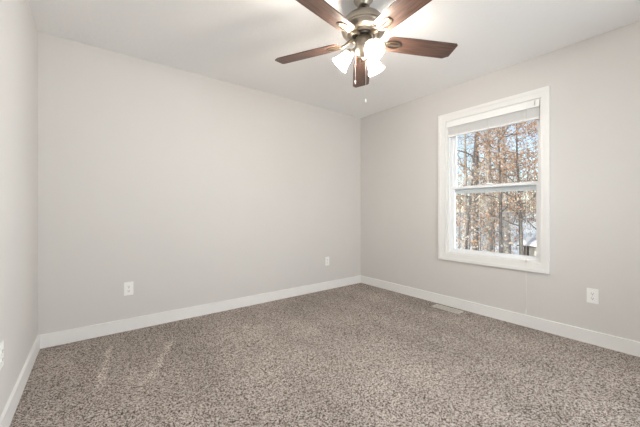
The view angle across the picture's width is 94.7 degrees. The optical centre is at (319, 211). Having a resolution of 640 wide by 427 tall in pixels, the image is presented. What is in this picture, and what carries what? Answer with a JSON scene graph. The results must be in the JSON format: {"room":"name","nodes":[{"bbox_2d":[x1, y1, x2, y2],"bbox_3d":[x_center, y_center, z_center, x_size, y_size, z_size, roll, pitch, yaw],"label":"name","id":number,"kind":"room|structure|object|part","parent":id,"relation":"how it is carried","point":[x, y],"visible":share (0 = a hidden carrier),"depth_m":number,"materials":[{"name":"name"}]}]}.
{"room":"empty bedroom","nodes":[
{"label":"empty bedroom","id":0,"kind":"room"},
{"bbox_2d":[0,0,37,416],"bbox_3d":[-0.872,-0.166,0.442,0.160,2.440,4.782,0,0,-37],"label":"wall","id":1,"kind":"structure","parent":0,"point":[18,29],"depth_m":1.65,"materials":[{"name":"beige paint"}]},
{"bbox_2d":[0,340,3,369],"bbox_3d":[-1.468,0.664,1.359,0.010,0.115,0.070,0,0,-37],"label":"wall outlet","id":2,"kind":"object","parent":1,"relation":"attached to","point":[2,342],"visible":1,"depth_m":1.36,"materials":[{"name":"white plastic"}]},
{"bbox_2d":[0,335,39,426],"bbox_3d":[-0.803,1.001,0.495,0.014,0.105,4.462,0,0,-37],"label":"baseboard","id":3,"kind":"structure","parent":1,"relation":"attached to","point":[7,415],"depth_m":1.64,"materials":[{"name":"white paint"}]},
{"bbox_2d":[38,31,360,334],"bbox_3d":[-0.828,-0.166,3.386,3.491,2.440,0.160,0,0,-37],"label":"wall","id":4,"kind":"structure","parent":0,"point":[190,189],"depth_m":2.84,"materials":[{"name":"beige paint"}]},
{"bbox_2d":[124,282,132,295],"bbox_3d":[-1.695,0.684,2.615,0.070,0.115,0.010,0,0,-37],"label":"wall outlet","id":5,"kind":"object","parent":4,"relation":"attached to","point":[128,286],"visible":1,"depth_m":2.61,"materials":[{"name":"white plastic"}]},
{"bbox_2d":[40,276,360,348],"bbox_3d":[-0.775,1.001,3.317,3.463,0.105,0.014,0,0,-37],"label":"baseboard","id":6,"kind":"structure","parent":4,"relation":"attached to","point":[97,330],"depth_m":2.84,"materials":[{"name":"white paint"}]},
{"bbox_2d":[325,257,328,265],"bbox_3d":[0.098,0.672,3.988,0.070,0.115,0.010,0,0,-37],"label":"wall outlet","id":7,"kind":"object","parent":4,"relation":"attached to","point":[326,258],"visible":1,"depth_m":3.98,"materials":[{"name":"white plastic"}]},
{"bbox_2d":[9,283,639,426],"bbox_3d":[0.577,1.154,1.552,3.811,0.200,4.782,0,0,-37],"label":"floor","id":8,"kind":"structure","parent":0,"point":[359,354],"depth_m":1.92,"materials":[{"name":"beige carpet"}]},
{"bbox_2d":[432,304,463,313],"bbox_3d":[1.370,1.049,3.178,0.110,0.009,0.300,0,0,-37],"label":"floor vent","id":9,"kind":"object","parent":8,"relation":"in","point":[438,306],"visible":1,"depth_m":3.17,"materials":[{"name":"beige metal"}]},
{"bbox_2d":[435,305,457,312],"bbox_3d":[1.370,1.050,3.178,0.084,0.005,0.260,0,0,-37],"label":"grille","id":10,"kind":"object","parent":9,"relation":"attached to","point":[442,307],"depth_m":3.18,"materials":[{"name":"beige metal"}]},
{"bbox_2d":[28,0,639,117],"bbox_3d":[0.577,-1.486,1.552,3.811,0.200,4.782,0,0,-37],"label":"ceiling","id":11,"kind":"structure","parent":0,"point":[238,42],"depth_m":2.34,"materials":[{"name":"white paint"}]},
{"bbox_2d":[275,0,457,102],"bbox_3d":[0.281,-1.038,1.898,1.264,0.696,1.260,0,0,-37],"label":"ceiling fan","id":12,"kind":"object","parent":11,"relation":"hanging from","point":[363,26],"visible":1,"depth_m":1.90,"materials":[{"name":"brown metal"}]},
{"bbox_3d":[-0.089,-1.118,2.101,0.490,0.006,0.140,0,12,24],"label":"blade","id":13,"kind":"part","parent":12,"relation":"part of","materials":[{"name":"brown wood"}]},
{"bbox_3d":[0.008,-1.118,1.629,0.140,0.006,0.490,16,11,41],"label":"blade","id":14,"kind":"part","parent":12,"relation":"part of","materials":[{"name":"brown wood"}]},
{"bbox_3d":[0.170,-1.017,1.957,0.060,0.060,0.044,0,0,13],"label":"bulb","id":15,"kind":"part","parent":12,"relation":"part of","materials":[{"name":"white glass"}]},
{"bbox_3d":[0.233,-0.967,1.917,0.010,0.231,0.003,0,0,-16],"label":"pull chain","id":16,"kind":"part","parent":12,"relation":"part of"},
{"bbox_3d":[0.330,-1.105,2.339,0.140,0.006,0.490,-12,-3,6],"label":"blade","id":17,"kind":"part","parent":12,"relation":"part of","materials":[{"name":"brown wood"}]},
{"bbox_3d":[0.319,-1.017,1.820,0.044,0.060,0.060,0,0,-17],"label":"bulb","id":18,"kind":"part","parent":12,"relation":"part of","materials":[{"name":"white glass"}]},
{"bbox_3d":[0.363,-1.017,2.018,0.044,0.060,0.060,0,0,43],"label":"bulb","id":19,"kind":"part","parent":12,"relation":"part of","materials":[{"name":"white glass"}]},
{"bbox_3d":[0.487,-1.118,1.575,0.140,0.006,0.490,14,-7,-29],"label":"blade","id":20,"kind":"part","parent":12,"relation":"part of","materials":[{"name":"brown wood"}]},
{"bbox_3d":[0.686,-1.118,2.014,0.490,0.006,0.140,0,-12,-12],"label":"blade","id":21,"kind":"part","parent":12,"relation":"part of","materials":[{"name":"brown wood"}]},
{"bbox_2d":[361,21,639,341],"bbox_3d":[2.027,-0.166,2.661,0.160,2.440,4.782,0,0,-37],"label":"wall","id":22,"kind":"structure","parent":0,"point":[594,82],"depth_m":2.52,"materials":[{"name":"beige paint"}]},
{"bbox_2d":[446,98,540,262],"bbox_3d":[1.764,-0.274,3.022,0.179,1.471,0.892,0,0,-37],"label":"window","id":23,"kind":"structure","parent":22,"relation":"in","point":[452,189],"depth_m":3.09,"materials":[{"name":"white paint"}]},
{"bbox_2d":[446,99,539,314],"bbox_3d":[1.693,-0.028,2.968,0.070,1.933,0.866,0,0,-37],"label":"window blind","id":24,"kind":"object","parent":23,"relation":"attached to","point":[529,111],"visible":1,"depth_m":2.90,"materials":[{"name":"white fabric"}]},
{"bbox_3d":[1.707,-0.841,2.978,0.031,0.017,0.858,0,0,-37],"label":"rail","id":25,"kind":"part","parent":24,"relation":"part of","materials":[{"name":"white plastic"}]},
{"bbox_3d":[1.748,0.080,3.009,0.030,0.712,0.844,0,0,-37],"label":"sash","id":26,"kind":"part","parent":23,"relation":"part of","materials":[{"name":"white plastic"}]},
{"bbox_3d":[1.779,-0.588,3.034,0.030,0.775,0.844,0,0,-37],"label":"sash","id":27,"kind":"part","parent":23,"relation":"part of","materials":[{"name":"white plastic"}]},
{"bbox_2d":[438,86,549,273],"bbox_3d":[1.676,-0.274,2.968,0.024,1.631,1.036,0,0,-37],"label":"trim","id":28,"kind":"structure","parent":22,"relation":"attached to","point":[543,93],"depth_m":2.82,"materials":[{"name":"white paint"}]},
{"bbox_2d":[360,275,639,356],"bbox_3d":[1.958,1.001,2.608,0.014,0.105,4.462,0,0,-37],"label":"baseboard","id":29,"kind":"structure","parent":22,"relation":"attached to","point":[619,344],"depth_m":2.71,"materials":[{"name":"white paint"}]},
{"bbox_2d":[587,288,598,303],"bbox_3d":[2.164,0.671,2.342,0.010,0.115,0.070,0,0,-37],"label":"wall outlet","id":30,"kind":"object","parent":22,"relation":"attached to","point":[592,294],"visible":1,"depth_m":2.34,"materials":[{"name":"white plastic"}]},
{"label":"outside","id":31,"kind":"structure","parent":0,"visible":0},
{"bbox_2d":[455,212,535,254],"bbox_3d":[32.508,1.189,37.486,90.000,2.226,110.000,0,0,-37],"label":"ground","id":32,"kind":"structure","parent":31,"point":[526,233],"depth_m":27.21,"materials":[{"name":"white snow"}]},
{"bbox_2d":[455,164,473,246],"bbox_3d":[8.770,-0.412,18.510,2.894,5.536,3.597,0,0,39],"label":"bare tree","id":33,"kind":"object","parent":32,"relation":"on","point":[467,164],"visible":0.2,"depth_m":18.73,"materials":[{"name":"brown plant"}]},
{"bbox_2d":[457,132,482,248],"bbox_3d":[6.848,-2.631,14.420,3.517,9.972,4.117,0,0,-1],"label":"oak tree","id":34,"kind":"object","parent":32,"relation":"on","point":[464,136],"visible":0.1,"depth_m":13.97,"materials":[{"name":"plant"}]},
{"bbox_2d":[455,176,489,250],"bbox_3d":[5.195,0.531,11.199,2.814,3.647,2.316,0,0,-37],"label":"oak tree","id":35,"kind":"object","parent":32,"relation":"on","point":[465,214],"visible":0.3,"depth_m":10.96,"materials":[{"name":"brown plant"}]},
{"bbox_2d":[455,158,510,251],"bbox_3d":[4.829,0.312,9.651,2.611,4.085,2.636,0,0,-28],"label":"oak tree","id":36,"kind":"object","parent":32,"relation":"on","point":[471,177],"visible":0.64,"depth_m":9.29,"materials":[{"name":"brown plant"}]},
{"bbox_2d":[457,129,511,248],"bbox_3d":[5.034,-1.376,9.726,2.345,7.469,2.263,0,0,-37],"label":"bare tree","id":37,"kind":"object","parent":32,"relation":"on","point":[473,155],"visible":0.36,"depth_m":9.94,"materials":[{"name":"grey plant"}]},
{"bbox_2d":[455,161,521,252],"bbox_3d":[5.672,0.327,10.563,2.531,4.353,3.111,0,0,17],"label":"oak tree","id":38,"kind":"object","parent":32,"relation":"on","point":[487,215],"visible":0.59,"depth_m":10.28,"materials":[{"name":"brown plant"}]},
{"bbox_2d":[455,151,521,240],"bbox_3d":[11.845,-1.116,21.582,4.851,6.942,3.840,0,0,14],"label":"oak tree","id":39,"kind":"object","parent":32,"relation":"on","point":[500,151],"visible":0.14,"depth_m":21.67,"materials":[{"name":"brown plant"}]},
{"bbox_2d":[462,191,525,252],"bbox_3d":[6.747,0.687,11.658,2.008,3.335,2.705,0,0,-37],"label":"oak tree","id":40,"kind":"object","parent":32,"relation":"on","point":[492,211],"visible":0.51,"depth_m":11.52,"materials":[{"name":"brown plant"}]},
{"bbox_2d":[457,124,533,250],"bbox_3d":[6.424,-4.387,13.229,4.936,13.482,6.615,0,0,-37],"label":"oak tree","id":41,"kind":"object","parent":32,"relation":"on","point":[476,159],"visible":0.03,"depth_m":12.94,"materials":[{"name":"grey plant"}]},
{"bbox_2d":[455,119,537,254],"bbox_3d":[7.124,-1.315,10.731,4.713,7.343,5.022,0,0,-1],"label":"oak tree","id":42,"kind":"object","parent":32,"relation":"on","point":[520,211],"visible":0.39,"depth_m":10.47,"materials":[{"name":"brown plant"}]},
{"bbox_2d":[456,125,537,252],"bbox_3d":[5.977,-1.811,10.526,3.821,8.334,5.367,0,0,23],"label":"oak tree","id":43,"kind":"object","parent":32,"relation":"on","point":[487,134],"visible":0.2,"depth_m":10.04,"materials":[{"name":"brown plant"}]},
{"bbox_2d":[457,126,537,251],"bbox_3d":[6.496,-2.346,12.145,4.010,9.403,4.925,0,0,-4],"label":"oak tree","id":44,"kind":"object","parent":32,"relation":"on","point":[490,159],"visible":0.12,"depth_m":11.91,"materials":[{"name":"grey plant"}]},
{"bbox_2d":[471,162,528,239],"bbox_3d":[11.971,-0.648,20.737,3.157,6.014,3.866,0,0,7],"label":"oak tree","id":45,"kind":"object","parent":32,"relation":"on","point":[484,162],"visible":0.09,"depth_m":20.60,"materials":[{"name":"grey plant"}]},
{"bbox_2d":[479,178,525,249],"bbox_3d":[8.204,0.432,13.272,2.582,3.845,2.260,0,0,4],"label":"oak tree","id":46,"kind":"object","parent":32,"relation":"on","point":[502,178],"visible":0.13,"depth_m":12.89,"materials":[{"name":"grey plant"}]},
{"bbox_2d":[475,122,537,253],"bbox_3d":[7.885,-1.115,11.899,3.756,6.944,3.087,0,0,-22],"label":"oak tree","id":47,"kind":"object","parent":32,"relation":"on","point":[505,212],"visible":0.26,"depth_m":12.14,"materials":[{"name":"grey plant"}]},
{"bbox_2d":[497,225,518,253],"bbox_3d":[9.591,1.345,14.436,1.543,2.019,1.506,0,0,-37],"label":"oak tree","id":48,"kind":"object","parent":32,"relation":"on","point":[515,225],"visible":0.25,"depth_m":14.49,"materials":[{"name":"grey plant"}]},
{"bbox_2d":[480,121,537,228],"bbox_3d":[8.999,-0.706,12.085,4.303,6.120,3.785,0,0,-12],"label":"oak tree","id":49,"kind":"object","parent":32,"relation":"on","point":[532,136],"visible":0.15,"depth_m":12.11,"materials":[{"name":"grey plant"}]},
{"bbox_2d":[511,178,535,217],"bbox_3d":[29.157,-1.907,41.183,4.707,7.078,6.078,0,0,-17],"label":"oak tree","id":50,"kind":"object","parent":32,"relation":"on","point":[511,178],"visible":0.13,"depth_m":41.47,"materials":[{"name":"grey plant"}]},
{"bbox_2d":[512,212,535,238],"bbox_3d":[13.162,1.059,19.155,1.815,2.591,1.814,0,0,14],"label":"oak tree","id":51,"kind":"object","parent":32,"relation":"on","point":[512,212],"visible":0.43,"depth_m":19.09,"materials":[{"name":"grey plant"}]},
{"bbox_2d":[516,237,535,255],"bbox_3d":[8.250,1.639,10.755,1.200,1.330,1.370,0,0,-22],"label":"garden shed","id":52,"kind":"object","parent":32,"relation":"on","point":[529,245],"visible":0.25,"depth_m":10.92,"materials":[{"name":"white"}]},
{"bbox_3d":[7.738,1.804,11.052,0.120,1.000,0.130,0,0,-22],"label":"corner post","id":53,"kind":"part","parent":52,"relation":"part of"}
]}

